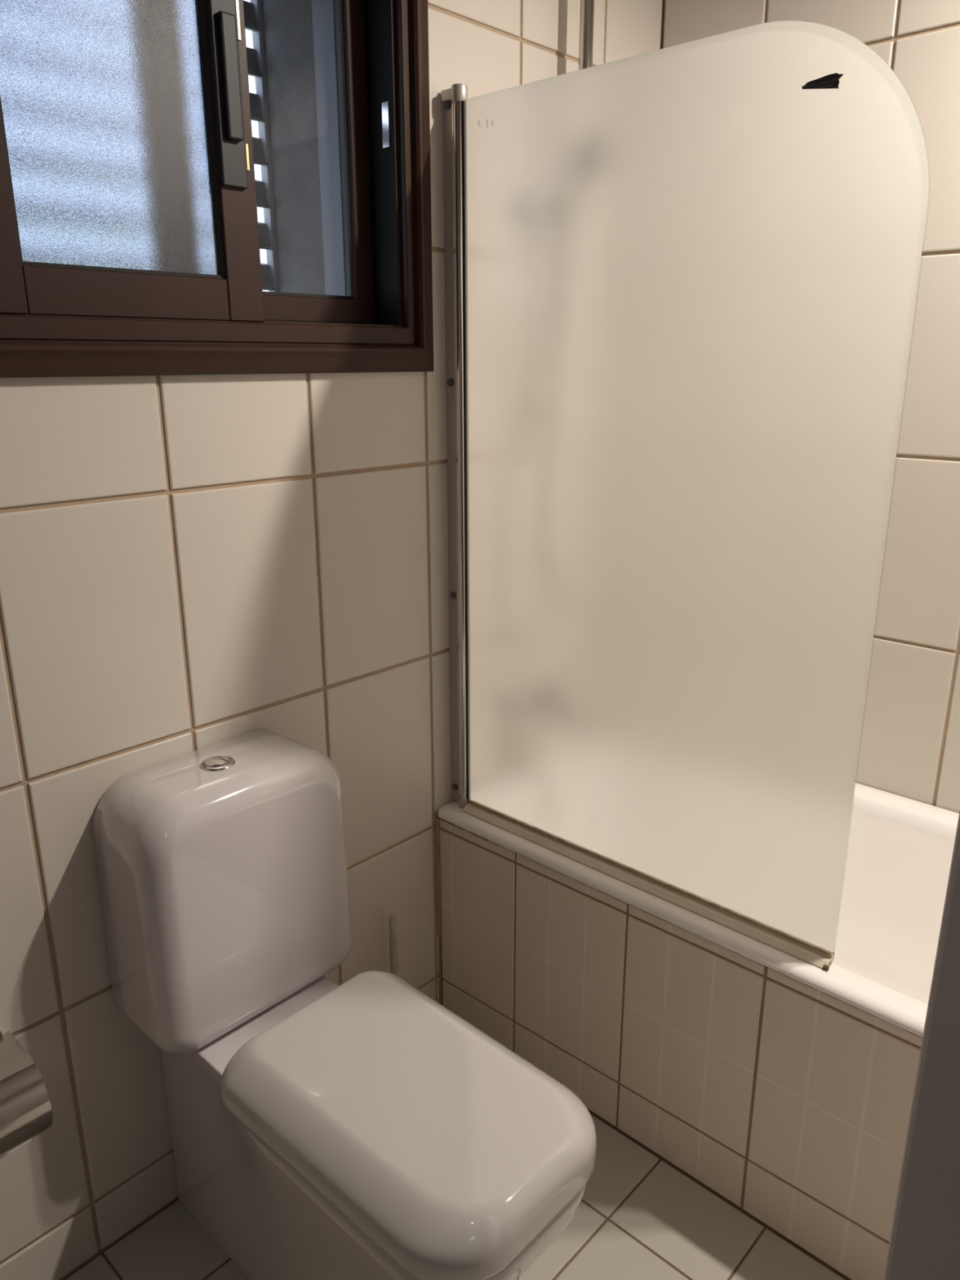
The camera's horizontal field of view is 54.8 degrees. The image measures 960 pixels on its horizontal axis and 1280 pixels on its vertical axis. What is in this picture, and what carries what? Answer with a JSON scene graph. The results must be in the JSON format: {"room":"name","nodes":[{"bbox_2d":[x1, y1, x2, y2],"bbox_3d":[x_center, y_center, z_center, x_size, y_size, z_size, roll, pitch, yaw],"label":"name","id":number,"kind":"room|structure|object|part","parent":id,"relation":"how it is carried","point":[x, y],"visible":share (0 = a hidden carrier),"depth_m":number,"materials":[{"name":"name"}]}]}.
{"room":"bathroom","nodes":[
{"label":"bathroom","id":0,"kind":"room"},
{"bbox_2d":[0,0,664,1279],"bbox_3d":[-0.648,-0.238,1.323,0.352,2.600,2.832,15,22,41],"label":"wall","id":1,"kind":"structure","parent":0,"point":[188,563],"depth_m":1.41,"materials":[{"name":"tile"}]},
{"bbox_2d":[0,1030,52,1156],"bbox_3d":[-0.653,0.613,1.210,0.119,0.112,0.132,15,22,41],"label":"toilet roll holder","id":2,"kind":"object","parent":1,"relation":"attached to","point":[25,1108],"visible":1,"depth_m":1.21,"materials":[{"name":"silver metal"}]},
{"bbox_2d":[0,1138,31,1158],"bbox_3d":[-0.654,0.645,1.224,0.098,0.138,0.109,15,22,41],"label":"toilet roll","id":3,"kind":"object","parent":2,"relation":"hanging from","point":[30,1140],"visible":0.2,"depth_m":1.27,"materials":[{"name":"white paper"}]},
{"bbox_2d":[0,0,433,377],"bbox_3d":[-0.481,-0.780,1.328,0.378,0.765,0.797,15,22,41],"label":"window","id":4,"kind":"structure","parent":1,"relation":"in","point":[130,242],"depth_m":1.25,"materials":[{"name":"brown wood"}]},
{"bbox_3d":[-0.462,-0.724,1.139,0.004,0.506,0.279,15,22,41],"label":"glass pane","id":5,"kind":"part","parent":4,"relation":"part of","materials":[{"name":"glass"}]},
{"bbox_3d":[-0.468,-0.722,1.133,0.030,0.620,0.414,15,22,41],"label":"sash","id":6,"kind":"part","parent":4,"relation":"part of","materials":[{"name":"brown wood"}]},
{"bbox_3d":[-0.332,-0.750,1.235,0.010,0.150,0.024,15,22,41],"label":"latch lever","id":7,"kind":"part","parent":4,"relation":"part of","materials":[{"name":"black metal"}]},
{"bbox_2d":[243,0,279,292],"bbox_3d":[-0.618,-0.848,1.425,0.031,0.674,0.687,15,22,41],"label":"shutter","id":8,"kind":"object","parent":4,"relation":"attached to","point":[253,17],"visible":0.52,"depth_m":1.66,"materials":[{"name":"grey plastic"}]},
{"bbox_3d":[-0.324,-0.800,1.381,0.028,0.616,0.391,15,22,41],"label":"sash","id":9,"kind":"part","parent":4,"relation":"part of","materials":[{"name":"brown wood"}]},
{"bbox_3d":[-0.150,-0.820,1.473,0.016,0.065,0.001,15,22,41],"label":"keeper plate","id":10,"kind":"part","parent":4,"relation":"part of","materials":[{"name":"silver metal"}]},
{"bbox_2d":[578,0,594,70],"bbox_3d":[0.179,-0.953,1.711,0.076,1.100,0.044,15,22,41],"label":"shower rail","id":11,"kind":"object","parent":1,"relation":"attached to","point":[586,15],"visible":0.02,"depth_m":1.65,"materials":[{"name":"silver metal"}]},
{"bbox_2d":[64,1108,851,1279],"bbox_3d":[0.236,1.193,0.903,2.050,0.100,2.832,15,22,41],"label":"floor","id":12,"kind":"structure","parent":0,"point":[639,1215],"depth_m":1.48,"materials":[{"name":"tile"}]},
{"bbox_2d":[93,728,596,1279],"bbox_3d":[-0.176,0.608,1.299,0.699,0.792,0.353,15,22,41],"label":"toilet","id":13,"kind":"object","parent":12,"relation":"on","point":[361,1127],"visible":1,"depth_m":1.26,"materials":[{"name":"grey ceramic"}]},
{"bbox_3d":[-0.385,0.181,1.361,0.050,0.004,0.050,15,22,41],"label":"flush plate","id":14,"kind":"part","parent":13,"relation":"part of","materials":[{"name":"silver metal"}]},
{"bbox_3d":[-0.089,0.600,1.213,0.462,0.067,0.322,15,22,41],"label":"lid","id":15,"kind":"part","parent":13,"relation":"part of","materials":[{"name":"grey plastic"}]},
{"bbox_3d":[-0.089,0.639,1.225,0.446,0.012,0.302,15,22,41],"label":"seat","id":16,"kind":"part","parent":13,"relation":"part of","materials":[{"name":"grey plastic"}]},
{"bbox_2d":[388,914,399,977],"bbox_3d":[-0.164,0.687,1.795,0.096,0.354,0.096,15,22,41],"label":"toilet brush","id":17,"kind":"object","parent":12,"relation":"on","point":[393,953],"visible":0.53,"depth_m":1.76,"materials":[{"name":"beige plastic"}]},
{"bbox_2d":[437,782,959,1279],"bbox_3d":[0.809,0.678,1.571,1.820,0.498,0.692,15,22,41],"label":"bathtub","id":18,"kind":"object","parent":12,"relation":"on","point":[788,1100],"visible":0.59,"depth_m":1.58,"materials":[{"name":"beige tile"}]},
{"bbox_2d":[434,811,441,1004],"bbox_3d":[-0.086,0.578,1.928,0.011,0.485,0.011,-7,18,-22],"label":"bead","id":19,"kind":"object","parent":18,"relation":"attached to","point":[437,827],"visible":0.97,"depth_m":1.91},
{"bbox_2d":[436,816,921,1037],"bbox_3d":[0.501,0.511,1.337,1.600,0.005,0.006,15,22,41],"label":"joint","id":20,"kind":"object","parent":18,"relation":"attached to","point":[437,816],"visible":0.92,"depth_m":1.55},
{"bbox_2d":[440,20,928,971],"bbox_3d":[0.230,-0.210,1.441,0.793,1.280,0.045,15,22,41],"label":"screen","id":21,"kind":"object","parent":18,"relation":"on","point":[681,281],"visible":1,"depth_m":1.37,"materials":[{"name":"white glass"}]},
{"bbox_2d":[801,72,843,88],"bbox_3d":[0.413,-0.672,1.119,0.051,0.017,0.001,15,22,41],"label":"moth","id":22,"kind":"object","parent":21,"relation":"attached to","point":[830,81],"visible":1,"depth_m":1.12,"materials":[{"name":"black"}]},
{"bbox_2d":[437,782,959,1037],"bbox_3d":[0.773,0.620,1.588,1.718,0.398,0.692,15,22,41],"label":"tub","id":23,"kind":"object","parent":18,"relation":"in","point":[549,953],"depth_m":1.71,"materials":[{"name":"white ceramic"}]},
{"bbox_2d":[883,811,959,1279],"bbox_3d":[0.570,0.251,0.281,0.795,2.038,0.097,10,20,31],"label":"door","id":24,"kind":"structure","parent":12,"relation":"on","point":[924,1242],"depth_m":0.51,"materials":[{"name":"grey paint"}]},
{"bbox_2d":[662,0,959,813],"bbox_3d":[1.168,-0.298,1.506,2.050,2.600,0.120,15,22,41],"label":"wall","id":25,"kind":"structure","parent":0,"point":[909,744],"depth_m":1.75,"materials":[{"name":"tile"}]}
]}

